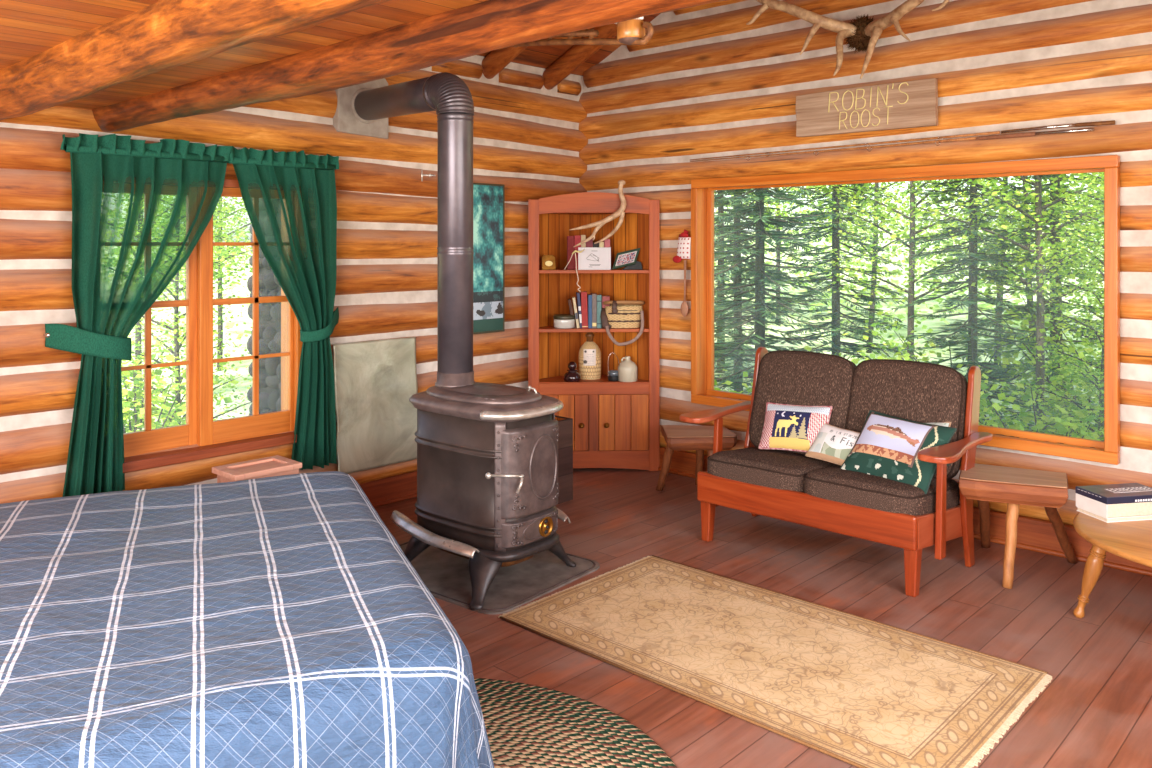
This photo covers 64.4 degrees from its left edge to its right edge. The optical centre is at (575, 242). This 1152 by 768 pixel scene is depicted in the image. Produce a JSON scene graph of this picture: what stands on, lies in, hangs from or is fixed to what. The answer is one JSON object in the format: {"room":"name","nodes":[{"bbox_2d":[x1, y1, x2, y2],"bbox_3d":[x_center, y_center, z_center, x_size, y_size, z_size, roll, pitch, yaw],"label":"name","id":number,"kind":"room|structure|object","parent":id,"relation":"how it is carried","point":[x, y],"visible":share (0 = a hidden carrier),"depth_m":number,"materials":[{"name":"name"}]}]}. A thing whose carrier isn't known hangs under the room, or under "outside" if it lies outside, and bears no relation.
{"room":"log cabin bedroom","nodes":[
{"label":"log cabin bedroom","id":0,"kind":"room"},
{"bbox_2d":[0,0,486,109],"bbox_3d":[-1.241,-0.615,1.399,5.220,0.030,3.070,0,0,43],"label":"ceiling","id":1,"kind":"structure","parent":0,"point":[28,28],"depth_m":2.60,"materials":[{"name":"wood"}]},
{"bbox_2d":[0,0,390,119],"bbox_3d":[-0.674,-0.596,2.079,5.321,0.253,0.253,0,0,43],"label":"ceiling beam","id":2,"kind":"structure","parent":1,"relation":"attached to","point":[164,34],"depth_m":2.42,"materials":[{"name":"wood"}]},
{"bbox_2d":[92,0,725,132],"bbox_3d":[-0.303,-0.609,2.476,5.321,0.226,0.228,0,0,43],"label":"ceiling beam","id":3,"kind":"structure","parent":1,"relation":"attached to","point":[489,25],"depth_m":2.60,"materials":[{"name":"wood"}]},
{"bbox_2d":[511,17,653,47],"bbox_3d":[-0.081,-0.569,2.547,0.696,0.119,0.142,0,0,43],"label":"ceiling lamp","id":4,"kind":"object","parent":3,"relation":"attached to","point":[629,32],"visible":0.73,"depth_m":2.41,"materials":[{"name":"brown wood"}]},
{"bbox_2d":[0,55,587,503],"bbox_3d":[-2.100,0.160,4.343,0.227,2.800,6.400,0,0,43],"label":"wall","id":5,"kind":"structure","parent":0,"point":[528,140],"depth_m":5.10,"materials":[{"name":"brown wood"}]},
{"bbox_2d":[43,133,231,496],"bbox_3d":[-1.978,0.322,4.220,0.159,1.630,0.827,0,0,45],"label":"curtain","id":6,"kind":"object","parent":5,"relation":"hanging from","point":[115,281],"visible":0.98,"depth_m":4.12,"materials":[{"name":"green fabric"}]},
{"bbox_2d":[102,179,302,472],"bbox_3d":[-1.870,0.367,4.553,0.215,1.375,1.140,0,0,43],"label":"window","id":7,"kind":"structure","parent":5,"relation":"in","point":[216,438],"depth_m":4.55,"materials":[{"name":"brown wood"}]},
{"bbox_2d":[228,146,338,469],"bbox_3d":[-1.493,0.354,4.740,0.156,1.681,0.680,0,0,43],"label":"curtain","id":8,"kind":"object","parent":5,"relation":"hanging from","point":[300,253],"visible":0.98,"depth_m":4.82,"materials":[{"name":"green fabric"}]},
{"bbox_2d":[333,78,387,138],"bbox_3d":[-1.212,-0.775,5.172,0.072,0.350,0.335,0,0,43],"label":"plate","id":9,"kind":"object","parent":5,"relation":"attached to","point":[346,119],"visible":0.65,"depth_m":5.11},
{"bbox_2d":[333,337,417,473],"bbox_3d":[-1.125,0.910,5.194,0.063,0.710,0.559,0,0,43],"label":"shield","id":10,"kind":"object","parent":5,"relation":"attached to","point":[375,381],"visible":0.97,"depth_m":5.17,"materials":[{"name":"metal"}]},
{"bbox_2d":[348,459,416,483],"bbox_3d":[-0.916,1.312,5.460,0.091,0.095,1.450,0,0,43],"label":"trim","id":11,"kind":"structure","parent":5,"relation":"attached to","point":[382,472],"depth_m":5.22,"materials":[{"name":"brown wood"}]},
{"bbox_2d":[359,435,574,507],"bbox_3d":[-2.025,1.426,4.273,0.071,0.151,6.200,0,0,43],"label":"baseboard","id":12,"kind":"structure","parent":5,"relation":"attached to","point":[401,487],"depth_m":5.27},
{"bbox_2d":[473,183,504,333],"bbox_3d":[-0.638,0.097,5.742,0.028,0.950,0.490,0,0,43],"label":"framed print","id":13,"kind":"object","parent":5,"relation":"attached to","point":[488,199],"visible":0.47,"depth_m":5.81,"materials":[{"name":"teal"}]},
{"bbox_2d":[481,46,527,78],"bbox_3d":[0.366,-1.728,5.048,2.704,1.354,0.134,0,0,43],"label":"rafter","id":14,"kind":"object","parent":5,"relation":"on","point":[495,61],"visible":0.36,"depth_m":5.80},
{"bbox_2d":[542,24,616,89],"bbox_3d":[0.743,-1.726,5.450,2.702,1.354,0.132,0,0,43],"label":"rafter","id":15,"kind":"object","parent":5,"relation":"on","point":[576,55],"visible":0.59,"depth_m":6.11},
{"bbox_2d":[478,13,660,75],"bbox_3d":[-0.166,-1.724,2.536,6.200,1.517,7.200,0,0,43],"label":"roof","id":16,"kind":"structure","parent":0,"point":[536,56],"depth_m":6.14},
{"bbox_2d":[374,468,1151,767],"bbox_3d":[-0.166,1.530,2.536,5.400,0.060,6.400,0,0,43],"label":"floor","id":17,"kind":"structure","parent":0,"point":[1095,709],"depth_m":3.65,"materials":[{"name":"wood"}]},
{"bbox_2d":[212,455,301,482],"bbox_3d":[-1.429,1.248,4.099,0.220,0.505,0.320,0,0,43],"label":"chest","id":18,"kind":"object","parent":17,"relation":"on","point":[277,465],"visible":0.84,"depth_m":4.07,"materials":[{"name":"brown wood"}]},
{"bbox_2d":[399,541,599,614],"bbox_3d":[-0.472,1.493,4.252,0.970,0.014,0.760,0,0,38],"label":"mat","id":19,"kind":"object","parent":17,"relation":"on","point":[446,576],"visible":0.48,"depth_m":4.08,"materials":[{"name":"metal"}]},
{"bbox_2d":[391,370,575,610],"bbox_3d":[-0.411,1.052,4.148,0.729,0.904,0.716,0,0,40],"label":"wood stove","id":20,"kind":"object","parent":19,"relation":"on","point":[488,488],"visible":0.98,"depth_m":3.94,"materials":[{"name":"metal"}]},
{"bbox_2d":[354,72,474,373],"bbox_3d":[-0.872,-0.129,4.669,0.234,1.458,1.174,0,0,-35],"label":"stovepipe","id":21,"kind":"object","parent":20,"relation":"on","point":[447,94],"visible":1,"depth_m":4.21,"materials":[{"name":"metal"}]},
{"bbox_2d":[555,415,572,503],"bbox_3d":[-0.316,1.262,5.276,0.350,0.475,0.500,0,0,43],"label":"box","id":22,"kind":"object","parent":17,"relation":"on","point":[565,443],"visible":0.24,"depth_m":5.29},
{"bbox_2d":[474,678,676,767],"bbox_3d":[-0.607,1.494,2.209,1.697,0.012,2.020,0,0,43],"label":"braided rug","id":23,"kind":"object","parent":17,"relation":"on","point":[527,725],"visible":0.41,"depth_m":2.78,"materials":[{"name":"fabric"}]},
{"bbox_2d":[528,192,658,470],"bbox_3d":[0.111,0.583,6.233,0.862,1.835,0.536,0,0,-2],"label":"tall cabinet","id":24,"kind":"object","parent":17,"relation":"on","point":[616,423],"visible":0.82,"depth_m":6.01,"materials":[{"name":"brown wood"}]},
{"bbox_2d":[541,255,555,269],"bbox_3d":[-0.182,0.129,6.048,0.092,0.100,0.032,0,0,-16],"label":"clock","id":25,"kind":"object","parent":24,"relation":"on","point":[548,261],"visible":1,"depth_m":6.04,"materials":[{"name":"gold metal"}]},
{"bbox_2d":[553,314,574,328],"bbox_3d":[-0.078,0.521,6.082,0.148,0.088,0.148,0,0,-2],"label":"glass jar","id":26,"kind":"object","parent":24,"relation":"on","point":[561,321],"visible":1,"depth_m":6.02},
{"bbox_2d":[567,236,573,269],"bbox_3d":[-0.037,0.066,6.196,0.046,0.225,0.153,0,0,-2],"label":"book","id":27,"kind":"object","parent":24,"relation":"on","point":[570,239],"visible":0.92,"depth_m":6.12,"materials":[{"name":"paper"}]},
{"bbox_2d":[563,361,580,381],"bbox_3d":[-0.025,0.850,6.053,0.116,0.131,0.116,0,0,-2],"label":"ceramic jar","id":28,"kind":"object","parent":24,"relation":"on","point":[571,375],"visible":1,"depth_m":6.02,"materials":[{"name":"brown ceramic"}]},
{"bbox_2d":[568,299,575,327],"bbox_3d":[-0.029,0.471,6.142,0.052,0.190,0.153,0,0,-2],"label":"book","id":29,"kind":"object","parent":24,"relation":"on","point":[569,300],"visible":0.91,"depth_m":6.06,"materials":[{"name":"paper"}]},
{"bbox_2d":[565,250,583,291],"bbox_3d":[-0.013,0.182,6.004,0.136,0.282,0.037,0,0,7],"label":"twine","id":30,"kind":"object","parent":24,"relation":"hanging from","point":[575,250],"visible":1,"depth_m":5.99,"materials":[{"name":"fabric"}]},
{"bbox_2d":[572,297,579,327],"bbox_3d":[-0.002,0.464,6.137,0.048,0.205,0.154,0,0,-2],"label":"book","id":31,"kind":"object","parent":24,"relation":"on","point":[573,298],"visible":1,"depth_m":6.06,"materials":[{"name":"paper"}]},
{"bbox_2d":[574,236,580,269],"bbox_3d":[0.009,0.064,6.198,0.042,0.228,0.153,0,0,-2],"label":"book","id":32,"kind":"object","parent":24,"relation":"on","point":[577,239],"visible":0.68,"depth_m":6.12,"materials":[{"name":"paper"}]},
{"bbox_2d":[576,292,581,327],"bbox_3d":[0.023,0.448,6.133,0.041,0.235,0.154,0,0,-2],"label":"book","id":33,"kind":"object","parent":24,"relation":"on","point":[577,293],"visible":0.96,"depth_m":6.06,"materials":[{"name":"paper"}]},
{"bbox_2d":[580,235,585,246],"bbox_3d":[0.047,0.062,6.199,0.030,0.232,0.153,0,0,-2],"label":"book","id":34,"kind":"object","parent":24,"relation":"on","point":[583,237],"visible":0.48,"depth_m":6.12,"materials":[{"name":"paper"}]},
{"bbox_2d":[580,291,587,327],"bbox_3d":[0.054,0.445,6.129,0.040,0.240,0.164,-2,0,-2],"label":"book","id":35,"kind":"object","parent":24,"relation":"on","point":[583,295],"visible":0.85,"depth_m":6.05,"materials":[{"name":"paper"}]},
{"bbox_2d":[587,294,591,327],"bbox_3d":[0.091,0.455,6.131,0.024,0.220,0.153,0,0,-2],"label":"book","id":36,"kind":"object","parent":24,"relation":"on","point":[589,296],"visible":0.92,"depth_m":6.05,"materials":[{"name":"paper"}]},
{"bbox_2d":[579,332,600,379],"bbox_3d":[0.093,0.756,6.187,0.152,0.322,0.154,0,0,-2],"label":"jug","id":37,"kind":"object","parent":24,"relation":"on","point":[589,352],"visible":1,"depth_m":6.12,"materials":[{"name":"wicker"}]},
{"bbox_2d":[591,293,596,327],"bbox_3d":[0.119,0.452,6.131,0.029,0.226,0.154,0,0,-2],"label":"book","id":38,"kind":"object","parent":24,"relation":"on","point":[594,296],"visible":0.88,"depth_m":6.06,"materials":[{"name":"paper"}]},
{"bbox_2d":[539,375,648,382],"bbox_3d":[0.111,0.927,6.243,0.799,0.025,0.465,0,0,-2],"label":"shelf","id":39,"kind":"object","parent":24,"relation":"attached to","point":[542,378],"depth_m":6.08,"materials":[{"name":"brown wood"}]},
{"bbox_2d":[539,324,648,331],"bbox_3d":[0.111,0.576,6.243,0.799,0.022,0.465,0,0,-2],"label":"shelf","id":40,"kind":"object","parent":24,"relation":"attached to","point":[542,327],"depth_m":6.02,"materials":[{"name":"brown wood"}]},
{"bbox_2d":[539,269,648,272],"bbox_3d":[0.111,0.189,6.243,0.799,0.022,0.465,0,0,-2],"label":"shelf","id":41,"kind":"object","parent":24,"relation":"attached to","point":[540,270],"depth_m":6.01,"materials":[{"name":"brown wood"}]},
{"bbox_2d":[578,247,610,269],"bbox_3d":[0.123,0.104,6.065,0.216,0.149,0.027,0,0,0],"label":"greeting card","id":42,"kind":"object","parent":24,"relation":"on","point":[591,258],"visible":1,"depth_m":6.06,"materials":[{"name":"grey"}]},
{"bbox_2d":[570,180,625,246],"bbox_3d":[0.144,-0.192,5.970,0.370,0.441,0.071,0,0,2],"label":"antler mount","id":43,"kind":"object","parent":24,"relation":"hanging from","point":[620,212],"visible":1,"depth_m":5.95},
{"bbox_2d":[597,294,600,327],"bbox_3d":[0.151,0.455,6.133,0.030,0.220,0.154,0,0,-2],"label":"book","id":44,"kind":"object","parent":24,"relation":"on","point":[598,295],"visible":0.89,"depth_m":6.06,"materials":[{"name":"paper"}]},
{"bbox_2d":[601,295,609,326],"bbox_3d":[0.197,0.460,6.154,0.050,0.210,0.153,0,0,-2],"label":"book","id":45,"kind":"object","parent":24,"relation":"on","point":[603,298],"visible":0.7,"depth_m":6.08,"materials":[{"name":"paper"}]},
{"bbox_2d":[608,352,618,380],"bbox_3d":[0.251,0.821,6.073,0.078,0.189,0.076,0,0,-2],"label":"candle lantern","id":46,"kind":"object","parent":24,"relation":"on","point":[612,374],"visible":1,"depth_m":6.04,"materials":[{"name":"black"}]},
{"bbox_2d":[600,300,643,345],"bbox_3d":[0.309,0.526,6.076,0.298,0.298,0.177,0,0,-2],"label":"fishing creel","id":47,"kind":"object","parent":24,"relation":"on","point":[620,314],"visible":1,"depth_m":6.02,"materials":[{"name":"wicker"}]},
{"bbox_2d":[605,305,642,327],"bbox_3d":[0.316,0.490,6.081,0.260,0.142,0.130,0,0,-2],"label":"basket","id":48,"kind":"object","parent":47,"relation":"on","point":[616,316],"depth_m":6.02,"materials":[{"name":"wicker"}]},
{"bbox_2d":[612,248,642,269],"bbox_3d":[0.338,0.105,6.085,0.221,0.146,0.070,0,0,-13],"label":"picture frame","id":49,"kind":"object","parent":24,"relation":"on","point":[627,259],"visible":1,"depth_m":6.08,"materials":[{"name":"green paint"}]},
{"bbox_2d":[615,251,636,265],"bbox_3d":[0.334,0.105,6.079,0.163,0.104,0.034,0,0,-13],"label":"picture","id":50,"kind":"object","parent":49,"relation":"attached to","point":[626,258],"depth_m":6.08},
{"bbox_2d":[618,356,636,381],"bbox_3d":[0.343,0.834,6.066,0.130,0.163,0.130,0,0,-2],"label":"jug","id":51,"kind":"object","parent":24,"relation":"on","point":[627,369],"visible":1,"depth_m":6.02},
{"bbox_2d":[656,425,736,490],"bbox_3d":[0.713,1.315,5.475,0.427,0.387,0.434,0,0,-9],"label":"bench","id":52,"kind":"object","parent":17,"relation":"on","point":[677,437],"visible":0.69,"depth_m":5.38,"materials":[{"name":"brown wood"}]},
{"bbox_2d":[498,555,1051,767],"bbox_3d":[0.667,1.495,3.409,1.789,0.010,0.986,0,0,43],"label":"area rug","id":53,"kind":"object","parent":17,"relation":"on","point":[857,691],"visible":1,"depth_m":3.24,"materials":[{"name":"carpet"}]},
{"bbox_2d":[679,347,992,596],"bbox_3d":[1.258,1.037,4.469,1.388,0.928,0.719,0,0,43],"label":"loveseat","id":54,"kind":"object","parent":17,"relation":"on","point":[790,486],"visible":0.84,"depth_m":4.30,"materials":[{"name":"fabric"}]},
{"bbox_2d":[707,447,839,492],"bbox_3d":[1.027,1.143,4.618,0.554,0.164,0.600,0,-5,43],"label":"seat cushion","id":55,"kind":"object","parent":54,"relation":"on","point":[749,469],"depth_m":4.43,"materials":[{"name":"fabric"}]},
{"bbox_2d":[758,402,832,452],"bbox_3d":[1.114,0.938,4.641,0.359,0.238,0.157,0,0,34],"label":"throw pillow","id":56,"kind":"object","parent":54,"relation":"on","point":[788,427],"visible":0.94,"depth_m":4.60,"materials":[{"name":"fabric"}]},
{"bbox_2d":[750,352,855,454],"bbox_3d":[1.192,0.843,4.795,0.556,0.540,0.164,0,-17,43],"label":"cushion","id":57,"kind":"object","parent":54,"relation":"on","point":[791,378],"depth_m":4.75,"materials":[{"name":"fabric"}]},
{"bbox_2d":[805,423,859,465],"bbox_3d":[1.268,0.980,4.420,0.132,0.168,0.294,0,0,-39],"label":"throw pillow","id":58,"kind":"object","parent":54,"relation":"on","point":[832,444],"visible":0.85,"depth_m":4.40,"materials":[{"name":"fabric"}]},
{"bbox_2d":[804,465,959,515],"bbox_3d":[1.423,1.144,4.248,0.554,0.164,0.600,0,-5,43],"label":"seat cushion","id":59,"kind":"object","parent":54,"relation":"on","point":[831,490],"depth_m":4.05,"materials":[{"name":"fabric"}]},
{"bbox_2d":[840,410,956,493],"bbox_3d":[1.468,0.947,4.185,0.236,0.276,0.455,0,0,-38],"label":"throw pillow","id":60,"kind":"object","parent":54,"relation":"on","point":[886,446],"visible":0.96,"depth_m":4.13,"materials":[{"name":"fabric"}]},
{"bbox_2d":[846,361,967,479],"bbox_3d":[1.589,0.843,4.426,0.556,0.540,0.164,0,-17,43],"label":"cushion","id":61,"kind":"object","parent":54,"relation":"on","point":[922,392],"depth_m":4.37,"materials":[{"name":"fabric"}]},
{"bbox_2d":[926,422,950,426],"bbox_3d":[1.594,0.940,4.273,0.132,0.232,0.296,0,0,-43],"label":"throw pillow","id":62,"kind":"object","parent":54,"relation":"on","point":[947,424],"visible":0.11,"depth_m":4.22,"materials":[{"name":"fabric"}]},
{"bbox_2d":[958,464,1077,588],"bbox_3d":[2.037,1.277,4.202,0.484,0.473,0.580,0,0,27],"label":"bench","id":63,"kind":"object","parent":17,"relation":"on","point":[1015,487],"visible":0.94,"depth_m":4.01,"materials":[{"name":"brown wood"}]},
{"bbox_2d":[1073,512,1151,617],"bbox_3d":[2.462,1.317,3.502,0.980,0.373,0.980,0,0,43],"label":"round table","id":64,"kind":"object","parent":17,"relation":"on","point":[1129,540],"visible":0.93,"depth_m":3.60,"materials":[{"name":"brown wood"}]},
{"bbox_2d":[1077,507,1151,522],"bbox_3d":[2.276,1.121,3.804,0.298,0.018,0.169,0,0,-11],"label":"book","id":65,"kind":"object","parent":64,"relation":"on","point":[1143,517],"visible":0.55,"depth_m":3.72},
{"bbox_2d":[1075,483,1151,517],"bbox_3d":[2.274,1.069,3.803,0.302,0.084,0.178,0,0,-11],"label":"book","id":66,"kind":"object","parent":65,"relation":"on","point":[1126,499],"visible":1,"depth_m":3.73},
{"bbox_2d":[579,0,1151,524],"bbox_3d":[1.979,-0.431,4.832,5.400,3.982,0.192,0,0,43],"label":"wall","id":67,"kind":"structure","parent":0,"point":[707,83],"depth_m":4.98,"materials":[{"name":"brown wood"}]},
{"bbox_2d":[673,229,690,316],"bbox_3d":[0.679,0.195,5.872,0.137,0.566,0.041,0,0,43],"label":"wooden spoon","id":68,"kind":"object","parent":67,"relation":"hanging from","point":[684,242],"visible":1,"depth_m":5.86,"materials":[{"name":"brown wood"}]},
{"bbox_2d":[746,0,948,78],"bbox_3d":[1.467,-1.253,4.971,1.306,0.778,0.359,0,0,43],"label":"antler mount","id":69,"kind":"object","parent":67,"relation":"attached to","point":[863,34],"visible":1,"depth_m":4.99,"materials":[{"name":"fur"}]},
{"bbox_2d":[795,78,937,136],"bbox_3d":[1.576,-0.735,5.023,0.814,0.248,0.043,0,0,43],"label":"sign","id":70,"kind":"object","parent":67,"relation":"attached to","point":[907,104],"visible":1,"depth_m":4.98,"materials":[{"name":"beige paint"}]},
{"bbox_2d":[690,128,1093,161],"bbox_3d":[1.564,-0.518,5.025,2.297,0.041,0.021,0,0,43],"label":"fishing rod","id":71,"kind":"object","parent":67,"relation":"attached to","point":[1024,134],"visible":1,"depth_m":4.65,"materials":[{"name":"brown wood"}]},
{"bbox_2d":[690,120,1114,159],"bbox_3d":[1.599,-0.539,5.010,2.391,0.051,0.021,0,0,43],"label":"fishing rod","id":72,"kind":"object","parent":67,"relation":"attached to","point":[1112,122],"visible":1,"depth_m":4.61,"materials":[{"name":"brown wood"}]},
{"bbox_2d":[658,446,1151,576],"bbox_3d":[1.909,1.426,4.772,5.220,0.151,0.059,0,0,43],"label":"baseboard","id":73,"kind":"structure","parent":67,"relation":"attached to","point":[1033,534],"depth_m":4.46,"materials":[{"name":"wood"}]},
{"bbox_2d":[691,155,1119,464],"bbox_3d":[1.676,0.307,5.085,2.399,1.425,0.200,0,0,43],"label":"window","id":74,"kind":"structure","parent":67,"relation":"in","point":[1107,451],"depth_m":4.70,"materials":[{"name":"brown wood"}]},
{"label":"outside","id":75,"kind":"structure","parent":0,"visible":0},
{"bbox_2d":[122,228,1103,436],"bbox_3d":[6.194,0.574,13.153,68.000,2.714,66.000,0,0,43],"label":"ground","id":76,"kind":"structure","parent":75,"point":[237,308],"depth_m":17.43,"materials":[{"name":"plant"}]},
{"bbox_2d":[123,406,185,432],"bbox_3d":[-2.769,1.452,5.519,1.121,0.868,0.965,0,0,43],"label":"leafy shrub","id":77,"kind":"object","parent":76,"relation":"on","point":[180,407],"visible":0.02,"depth_m":5.72,"materials":[{"name":"green plant"}]},
{"bbox_2d":[121,321,228,431],"bbox_3d":[-3.921,1.235,7.473,1.467,1.464,1.687,0,0,17],"label":"leafy shrub","id":78,"kind":"object","parent":76,"relation":"on","point":[138,371],"visible":0.05,"depth_m":7.64,"materials":[{"name":"green plant"}]},
{"bbox_2d":[121,344,237,432],"bbox_3d":[-3.084,1.386,6.520,1.260,1.251,1.208,0,0,-4],"label":"leafy shrub","id":79,"kind":"object","parent":76,"relation":"on","point":[168,407],"visible":0.19,"depth_m":6.56,"materials":[{"name":"green plant"}]},
{"bbox_2d":[119,193,250,428],"bbox_3d":[-4.040,-0.627,8.822,2.279,4.886,2.373,0,0,0],"label":"tree","id":80,"kind":"object","parent":76,"relation":"on","point":[138,337],"visible":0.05,"depth_m":8.75,"materials":[{"name":"green plant"}]},
{"bbox_2d":[119,195,251,424],"bbox_3d":[-3.170,0.395,7.047,1.796,2.980,1.590,0,0,22],"label":"tree","id":81,"kind":"object","parent":76,"relation":"on","point":[177,337],"visible":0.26,"depth_m":7.08,"materials":[{"name":"green plant"}]},
{"bbox_2d":[121,195,251,315],"bbox_3d":[-4.520,-1.502,10.562,2.765,6.618,2.672,0,0,5],"label":"tree","id":82,"kind":"object","parent":76,"relation":"on","point":[224,256],"visible":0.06,"depth_m":10.75,"materials":[{"name":"green plant"}]},
{"bbox_2d":[153,195,251,369],"bbox_3d":[-4.901,-0.949,12.187,2.532,5.429,2.636,0,0,-43],"label":"tree","id":83,"kind":"object","parent":76,"relation":"on","point":[220,309],"visible":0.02,"depth_m":12.32,"materials":[{"name":"green plant"}]},
{"bbox_2d":[247,198,280,414],"bbox_3d":[-1.365,-0.421,5.795,0.896,4.642,1.109,0,0,43],"label":"stone chimney","id":84,"kind":"object","parent":76,"relation":"on","point":[269,313],"visible":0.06,"depth_m":5.54,"materials":[{"name":"stone"}]},
{"bbox_2d":[128,175,1103,354],"bbox_3d":[2.127,-1.380,14.492,18.601,6.626,20.020,0,0,43],"label":"foliage","id":85,"kind":"object","parent":76,"relation":"on","point":[987,306],"visible":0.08,"depth_m":17.23,"materials":[{"name":"green plant"}]},
{"bbox_2d":[714,369,751,393],"bbox_3d":[1.400,1.480,7.748,1.210,0.892,1.229,0,0,2],"label":"leafy shrub","id":86,"kind":"object","parent":76,"relation":"on","point":[749,389],"visible":0.02,"depth_m":7.74,"materials":[{"name":"green plant"}]},
{"bbox_2d":[714,190,787,372],"bbox_3d":[1.956,-0.827,12.368,1.678,5.250,1.683,0,0,-6],"label":"spruce tree","id":87,"kind":"object","parent":76,"relation":"on","point":[721,209],"visible":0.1,"depth_m":12.39,"materials":[{"name":"green plant"}]},
{"bbox_2d":[714,188,802,393],"bbox_3d":[1.743,-0.697,10.179,1.603,5.000,1.598,0,0,14],"label":"spruce tree","id":88,"kind":"object","parent":76,"relation":"on","point":[737,277],"visible":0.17,"depth_m":10.06,"materials":[{"name":"green plant"}]},
{"bbox_2d":[714,187,847,394],"bbox_3d":[1.708,-1.378,8.744,1.856,6.500,1.861,0,0,18],"label":"spruce tree","id":89,"kind":"object","parent":76,"relation":"on","point":[760,309],"visible":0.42,"depth_m":8.59,"materials":[{"name":"green plant"}]},
{"bbox_2d":[730,186,860,324],"bbox_3d":[4.199,-1.886,18.063,3.292,7.058,3.427,0,0,-6],"label":"tree","id":90,"kind":"object","parent":76,"relation":"on","point":[778,213],"visible":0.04,"depth_m":17.93,"materials":[{"name":"green plant"}]},
{"bbox_2d":[765,183,927,358],"bbox_3d":[3.019,-1.482,10.614,1.839,6.500,1.896,0,0,-34],"label":"spruce tree","id":91,"kind":"object","parent":76,"relation":"on","point":[835,315],"visible":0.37,"depth_m":10.54,"materials":[{"name":"green plant"}]},
{"bbox_2d":[725,333,987,413],"bbox_3d":[2.206,1.440,7.758,2.142,1.246,1.681,0,0,1],"label":"leafy shrub","id":92,"kind":"object","parent":76,"relation":"on","point":[855,361],"visible":0.02,"depth_m":7.90,"materials":[{"name":"green plant"}]},
{"bbox_2d":[784,179,951,352],"bbox_3d":[4.565,-2.235,13.846,3.207,7.941,3.318,0,0,-42],"label":"tree","id":93,"kind":"object","parent":76,"relation":"on","point":[874,268],"visible":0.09,"depth_m":13.97,"materials":[{"name":"green plant"}]},
{"bbox_2d":[791,177,1048,360],"bbox_3d":[3.458,-1.381,9.204,2.539,6.287,2.627,0,0,1],"label":"tree","id":94,"kind":"object","parent":76,"relation":"on","point":[911,280],"visible":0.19,"depth_m":9.10,"materials":[{"name":"green plant"}]},
{"bbox_2d":[835,294,1081,417],"bbox_3d":[3.442,1.242,8.549,2.082,1.444,2.131,0,0,-18],"label":"leafy shrub","id":95,"kind":"object","parent":76,"relation":"on","point":[905,344],"visible":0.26,"depth_m":8.34,"materials":[{"name":"green plant"}]},
{"bbox_2d":[849,172,1103,432],"bbox_3d":[3.805,-0.764,7.271,2.406,5.158,2.504,0,0,-11],"label":"tree","id":96,"kind":"object","parent":76,"relation":"on","point":[1037,198],"visible":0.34,"depth_m":7.17,"materials":[{"name":"green plant"}]},
{"bbox_2d":[890,177,1070,433],"bbox_3d":[3.388,-0.815,7.778,1.489,5.200,1.485,0,0,3],"label":"spruce tree","id":97,"kind":"object","parent":76,"relation":"on","point":[972,327],"visible":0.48,"depth_m":7.67,"materials":[{"name":"green plant"}]},
{"bbox_2d":[881,172,1102,363],"bbox_3d":[5.956,-2.255,12.383,3.207,7.941,3.318,0,0,36],"label":"tree","id":98,"kind":"object","parent":76,"relation":"on","point":[1006,178],"visible":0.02,"depth_m":12.32,"materials":[{"name":"green plant"}]},
{"bbox_2d":[908,173,1103,365],"bbox_3d":[5.130,-1.678,10.519,2.904,6.948,2.806,0,0,40],"label":"tree","id":99,"kind":"object","parent":76,"relation":"on","point":[1072,175],"visible":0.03,"depth_m":10.35,"materials":[{"name":"green plant"}]},
{"bbox_2d":[952,264,1102,435],"bbox_3d":[4.436,1.074,7.932,1.998,1.877,2.266,0,0,3],"label":"leafy shrub","id":100,"kind":"object","parent":76,"relation":"on","point":[1015,354],"visible":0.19,"depth_m":7.97,"materials":[{"name":"green plant"}]},
{"bbox_2d":[953,173,1103,435],"bbox_3d":[4.383,-0.930,8.463,1.758,5.501,1.763,0,0,-39],"label":"spruce tree","id":101,"kind":"object","parent":76,"relation":"on","point":[1051,216],"visible":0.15,"depth_m":8.34,"materials":[{"name":"green plant"}]},
{"bbox_2d":[957,364,1103,440],"bbox_3d":[3.092,1.433,6.009,1.456,1.080,1.560,0,0,2],"label":"leafy shrub","id":102,"kind":"object","parent":76,"relation":"on","point":[1081,413],"visible":0.18,"depth_m":6.21,"materials":[{"name":"green plant"}]},
{"bbox_2d":[979,370,1103,434],"bbox_3d":[2.824,1.493,6.743,1.867,1.041,1.515,0,0,43],"label":"leafy shrub","id":103,"kind":"object","parent":76,"relation":"on","point":[990,409],"visible":0.06,"depth_m":6.57,"materials":[{"name":"green plant"}]},
{"bbox_2d":[997,172,1103,440],"bbox_3d":[3.690,0.557,6.306,1.408,2.639,1.591,0,0,43],"label":"tree","id":104,"kind":"object","parent":76,"relation":"on","point":[1099,335],"visible":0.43,"depth_m":6.41,"materials":[{"name":"green plant"}]},
{"bbox_2d":[1011,282,1103,437],"bbox_3d":[4.213,1.023,6.480,1.868,1.713,1.925,0,0,43],"label":"leafy shrub","id":105,"kind":"object","parent":76,"relation":"on","point":[1071,349],"visible":0.21,"depth_m":6.49,"materials":[{"name":"green plant"}]},
{"bbox_2d":[1032,173,1103,268],"bbox_3d":[5.536,-0.880,8.359,2.532,5.429,2.636,0,0,8],"label":"tree","id":106,"kind":"object","parent":76,"relation":"on","point":[1099,237],"visible":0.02,"depth_m":8.67,"materials":[{"name":"green plant"}]},
{"bbox_3d":[-1.283,1.280,2.862,1.380,0.440,1.870,0,0,-22],"label":"bed","id":107,"kind":"object","parent":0,"visible":0},
{"bbox_2d":[0,471,493,767],"bbox_3d":[-1.181,1.222,2.750,1.523,0.515,2.367,0,0,-22],"label":"quilt","id":108,"kind":"object","parent":107,"relation":"on","point":[274,621],"visible":1,"depth_m":2.29,"materials":[{"name":"fabric"}]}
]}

